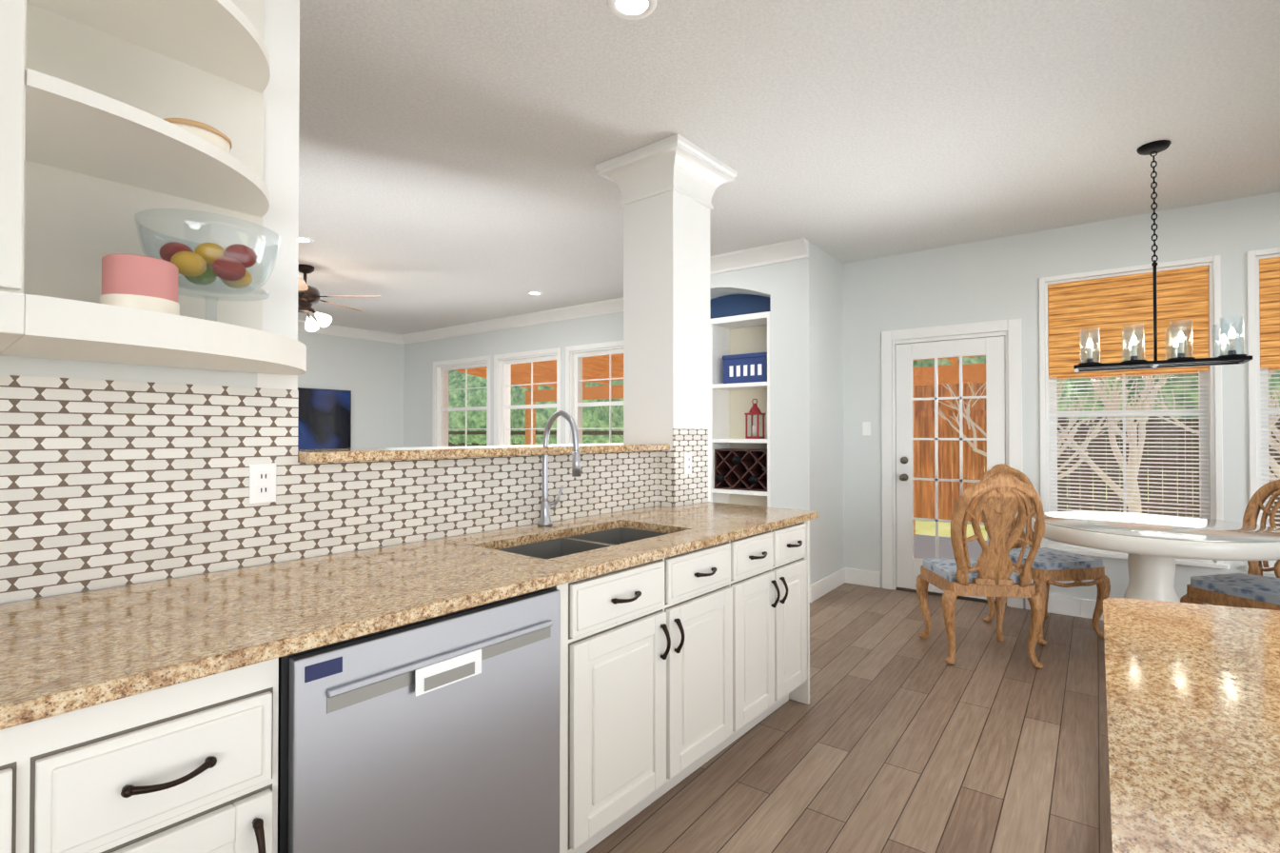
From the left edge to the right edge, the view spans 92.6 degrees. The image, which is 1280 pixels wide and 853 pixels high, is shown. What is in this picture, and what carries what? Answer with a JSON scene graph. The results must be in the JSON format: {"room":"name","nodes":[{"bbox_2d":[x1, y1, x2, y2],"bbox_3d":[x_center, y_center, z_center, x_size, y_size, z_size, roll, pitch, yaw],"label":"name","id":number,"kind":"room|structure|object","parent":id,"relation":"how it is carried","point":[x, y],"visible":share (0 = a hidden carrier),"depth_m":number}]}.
{"room":"kitchen","nodes":[
{"label":"kitchen","id":0,"kind":"room"},
{"bbox_2d":[0,0,655,604],"bbox_3d":[-1.611,-0.076,1.270,0.396,2.768,5.171,0,-1,37],"label":"wall","id":1,"kind":"structure","parent":0,"point":[282,107],"depth_m":1.81},
{"bbox_2d":[0,0,41,355],"bbox_3d":[-1.439,-0.811,1.045,0.582,1.298,0.483,0,-1,37],"label":"upper cabinet","id":2,"kind":"object","parent":1,"relation":"attached to","point":[20,20],"depth_m":1.08},
{"bbox_2d":[3,0,306,374],"bbox_3d":[-1.102,-0.806,1.498,0.582,1.298,0.647,0,-1,37],"label":"corner shelf","id":3,"kind":"object","parent":1,"relation":"attached to","point":[97,151],"depth_m":1.47},
{"bbox_2d":[99,253,179,315],"bbox_3d":[-1.085,-0.299,1.331,0.134,0.135,0.134,0,-1,37],"label":"canister","id":4,"kind":"object","parent":3,"relation":"in","point":[141,282],"visible":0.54,"depth_m":1.28},
{"bbox_2d":[163,117,232,152],"bbox_3d":[-1.057,-0.678,1.448,0.152,0.086,0.152,0,-1,37],"label":"bowl","id":5,"kind":"object","parent":3,"relation":"in","point":[213,136],"visible":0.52,"depth_m":1.41},
{"bbox_2d":[134,208,280,321],"bbox_3d":[-1.068,-0.359,1.525,0.300,0.260,0.300,0,-1,37],"label":"glass bowl","id":6,"kind":"object","parent":3,"relation":"in","point":[187,285],"visible":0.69,"depth_m":1.49},
{"bbox_2d":[159,241,256,288],"bbox_3d":[-1.065,-0.409,1.525,0.168,0.103,0.190,0,-1,37],"label":"fruit","id":7,"kind":"object","parent":6,"relation":"in","point":[205,255],"visible":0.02,"depth_m":1.50},
{"bbox_2d":[0,374,657,603],"bbox_3d":[-1.348,0.140,1.468,0.226,0.510,4.508,0,-1,37],"label":"tile backsplash","id":8,"kind":"structure","parent":1,"relation":"attached to","point":[104,483],"depth_m":1.66},
{"bbox_2d":[249,462,276,503],"bbox_3d":[-1.090,0.164,1.769,0.009,0.114,0.070,0,-1,40],"label":"electrical outlet plate","id":9,"kind":"object","parent":8,"relation":"attached to","point":[262,482],"depth_m":1.77},
{"bbox_2d":[684,452,691,473],"bbox_3d":[0.255,0.193,3.232,0.009,0.114,0.070,0,-1,40],"label":"electrical outlet plate","id":10,"kind":"object","parent":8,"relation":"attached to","point":[687,455],"depth_m":3.23},
{"bbox_2d":[297,442,669,462],"bbox_3d":[-0.440,0.102,2.753,0.465,0.032,2.164,0,-1,37],"label":"countertop","id":11,"kind":"structure","parent":1,"relation":"on","point":[328,455],"depth_m":2.21},
{"bbox_2d":[297,331,403,448],"bbox_3d":[-6.108,-0.026,6.138,0.200,2.770,8.110,0,-1,37],"label":"wall","id":12,"kind":"structure","parent":0,"point":[368,374],"depth_m":8.83},
{"bbox_2d":[297,387,351,449],"bbox_3d":[-4.530,-0.097,8.037,0.052,0.830,1.480,0,-1,37],"label":"wall-mounted tv","id":13,"kind":"object","parent":12,"relation":"attached to","point":[324,418],"visible":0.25,"depth_m":8.31},
{"bbox_2d":[297,319,400,343],"bbox_3d":[-5.926,-1.349,6.141,0.105,0.125,7.910,0,-1,37],"label":"crown molding","id":14,"kind":"structure","parent":12,"relation":"attached to","point":[331,329],"depth_m":8.67},
{"bbox_2d":[595,133,736,507],"bbox_3d":[0.152,-0.054,3.394,0.583,2.768,0.592,0,-1,37],"label":"column","id":15,"kind":"structure","parent":0,"point":[668,186],"depth_m":3.26},
{"bbox_2d":[709,241,844,585],"bbox_3d":[0.893,-0.033,5.488,1.600,2.770,0.780,0,-1,37],"label":"wall","id":16,"kind":"structure","parent":0,"point":[801,300],"depth_m":4.87},
{"bbox_2d":[709,237,808,275],"bbox_3d":[0.587,-1.359,5.179,1.705,0.125,0.105,0,-1,37],"label":"crown molding","id":17,"kind":"structure","parent":16,"relation":"attached to","point":[776,252],"depth_m":4.89},
{"bbox_2d":[809,567,846,602],"bbox_3d":[1.535,1.282,4.985,0.016,0.130,0.796,0,-1,37],"label":"baseboard","id":18,"kind":"structure","parent":16,"relation":"attached to","point":[826,584],"depth_m":4.94},
{"bbox_2d":[297,0,1279,334],"bbox_3d":[-1.199,-1.498,2.616,12.300,0.100,8.310,0,-1,37],"label":"ceiling","id":19,"kind":"structure","parent":0,"point":[454,154],"depth_m":2.94},
{"bbox_2d":[298,236,314,243],"bbox_3d":[-2.579,-1.423,4.662,0.171,0.006,0.171,0,-1,28],"label":"recessed light","id":20,"kind":"object","parent":19,"relation":"in","point":[302,239],"depth_m":4.67},
{"bbox_2d":[297,264,380,332],"bbox_3d":[-3.012,-1.143,5.447,1.232,0.549,1.265,0,-1,37],"label":"ceiling fan","id":21,"kind":"object","parent":19,"relation":"hanging from","point":[308,296],"visible":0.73,"depth_m":5.37},
{"bbox_2d":[526,291,542,295],"bbox_3d":[-1.110,-1.404,6.447,0.171,0.006,0.171,0,-1,28],"label":"recessed light","id":22,"kind":"object","parent":19,"relation":"in","point":[528,292],"depth_m":6.43},
{"bbox_2d":[607,0,657,19],"bbox_3d":[-0.027,-1.449,2.096,0.171,0.006,0.171,0,-1,31],"label":"recessed light","id":23,"kind":"object","parent":19,"relation":"in","point":[632,9],"depth_m":2.12},
{"bbox_2d":[1073,139,1252,372],"bbox_3d":[2.643,-0.875,3.143,0.678,1.134,0.330,0,-1,37],"label":"pendant chandelier","id":24,"kind":"object","parent":19,"relation":"hanging from","point":[1181,359],"visible":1,"depth_m":3.12},
{"bbox_2d":[403,191,1279,608],"bbox_3d":[1.226,-0.029,5.851,12.300,2.770,0.200,0,-1,37],"label":"wall","id":25,"kind":"structure","parent":0,"point":[990,279],"depth_m":4.68},
{"bbox_2d":[432,355,490,446],"bbox_3d":[-2.444,-0.246,8.560,1.300,1.380,0.247,0,-1,37],"label":"living room window","id":26,"kind":"structure","parent":25,"relation":"in","point":[441,410],"depth_m":8.77},
{"bbox_2d":[400,296,623,344],"bbox_3d":[-1.539,-1.332,7.736,4.970,0.125,0.105,0,-1,37],"label":"crown molding","id":27,"kind":"structure","parent":25,"relation":"attached to","point":[616,305],"depth_m":7.70},
{"bbox_2d":[493,347,561,445],"bbox_3d":[-1.382,-0.254,7.768,1.250,1.380,0.247,0,-1,37],"label":"living room window","id":28,"kind":"structure","parent":25,"relation":"in","point":[502,394],"depth_m":7.96},
{"bbox_2d":[565,339,623,444],"bbox_3d":[-0.348,-0.262,6.997,1.250,1.380,0.247,0,-1,37],"label":"living room window","id":29,"kind":"structure","parent":25,"relation":"in","point":[574,403],"depth_m":7.25},
{"bbox_2d":[862,421,870,434],"bbox_3d":[1.924,0.019,5.198,0.070,0.114,0.009,0,-1,37],"label":"switch plate","id":30,"kind":"object","parent":25,"relation":"attached to","point":[866,427],"visible":1,"depth_m":5.20},
{"bbox_2d":[881,317,1023,608],"bbox_3d":[2.470,0.273,4.881,1.000,2.145,0.259,0,-1,37],"label":"door","id":31,"kind":"structure","parent":25,"relation":"attached to","point":[1001,349],"depth_m":4.91},
{"bbox_2d":[1025,593,1102,620],"bbox_3d":[4.383,1.265,3.347,3.860,0.130,0.016,0,-1,37],"label":"baseboard","id":32,"kind":"structure","parent":25,"relation":"attached to","point":[1062,605],"depth_m":4.33},
{"bbox_2d":[1039,255,1229,569],"bbox_3d":[3.351,-0.091,4.235,1.010,1.990,0.247,0,-1,37],"label":"nook window","id":33,"kind":"structure","parent":25,"relation":"in","point":[1111,305],"depth_m":4.17},
{"bbox_2d":[1245,247,1279,573],"bbox_3d":[4.233,-0.098,3.578,1.030,1.990,0.247,0,-1,37],"label":"nook window","id":34,"kind":"structure","parent":25,"relation":"in","point":[1264,311],"depth_m":3.79},
{"bbox_2d":[586,582,1111,852],"bbox_3d":[-1.199,1.347,2.586,12.300,0.050,8.310,0,-1,37],"label":"floor","id":35,"kind":"structure","parent":0,"point":[897,734],"depth_m":2.48},
{"bbox_2d":[0,410,818,852],"bbox_3d":[-0.954,0.615,1.340,0.988,1.384,4.855,0,-1,37],"label":"kitchen counter","id":36,"kind":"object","parent":35,"relation":"on","point":[580,684],"depth_m":1.41},
{"bbox_2d":[710,311,770,507],"bbox_3d":[0.698,0.216,5.341,1.094,2.270,0.313,0,-1,37],"label":"built-in bookcase","id":37,"kind":"object","parent":35,"relation":"on","point":[731,404],"visible":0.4,"depth_m":5.28},
{"bbox_2d":[714,448,767,491],"bbox_3d":[0.895,0.360,5.163,0.491,0.335,0.240,0,-1,37],"label":"lattice wine rack","id":38,"kind":"object","parent":37,"relation":"in","point":[738,462],"visible":0.92,"depth_m":5.14},
{"bbox_2d":[722,352,767,383],"bbox_3d":[0.928,-0.482,5.178,0.410,0.245,0.220,0,-1,37],"label":"storage box","id":39,"kind":"object","parent":37,"relation":"in","point":[748,367],"visible":0.77,"depth_m":5.08},
{"bbox_2d":[744,398,765,438],"bbox_3d":[0.962,-0.065,5.117,0.130,0.335,0.130,0,-1,37],"label":"lantern","id":40,"kind":"object","parent":37,"relation":"in","point":[755,409],"visible":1,"depth_m":5.10},
{"bbox_2d":[915,473,1045,668],"bbox_3d":[1.985,0.800,3.581,0.542,1.080,0.639,0,-1,7],"label":"carved chair","id":41,"kind":"object","parent":35,"relation":"on","point":[991,571],"visible":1,"depth_m":3.37},
{"bbox_2d":[978,463,1110,644],"bbox_3d":[2.638,0.805,4.070,0.542,1.080,0.639,0,-1,-11],"label":"carved chair","id":42,"kind":"object","parent":35,"relation":"on","point":[1051,566],"visible":0.44,"depth_m":3.84},
{"bbox_2d":[1031,511,1279,602],"bbox_3d":[2.784,0.930,3.331,1.100,0.800,1.100,0,-1,37],"label":"round dining table","id":43,"kind":"object","parent":35,"relation":"on","point":[1153,545],"visible":0.69,"depth_m":3.16},
{"bbox_2d":[1102,597,1279,852],"bbox_3d":[0.832,0.838,0.109,1.175,0.912,2.960,0,-1,37],"label":"kitchen island","id":44,"kind":"object","parent":35,"relation":"on","point":[1192,697],"visible":1,"depth_m":0.79},
{"bbox_2d":[1180,479,1279,610],"bbox_3d":[3.345,0.796,3.235,0.639,1.080,0.542,0,-1,-18],"label":"carved chair","id":45,"kind":"object","parent":35,"relation":"on","point":[1253,587],"visible":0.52,"depth_m":3.28},
{"label":"outside","id":46,"kind":"structure","parent":0,"visible":0},
{"bbox_2d":[448,353,1279,558],"bbox_3d":[6.904,-3.336,17.052,36.149,9.856,24.490,0,-1,37],"label":"garden","id":47,"kind":"object","parent":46,"point":[946,502],"depth_m":9.19}
]}

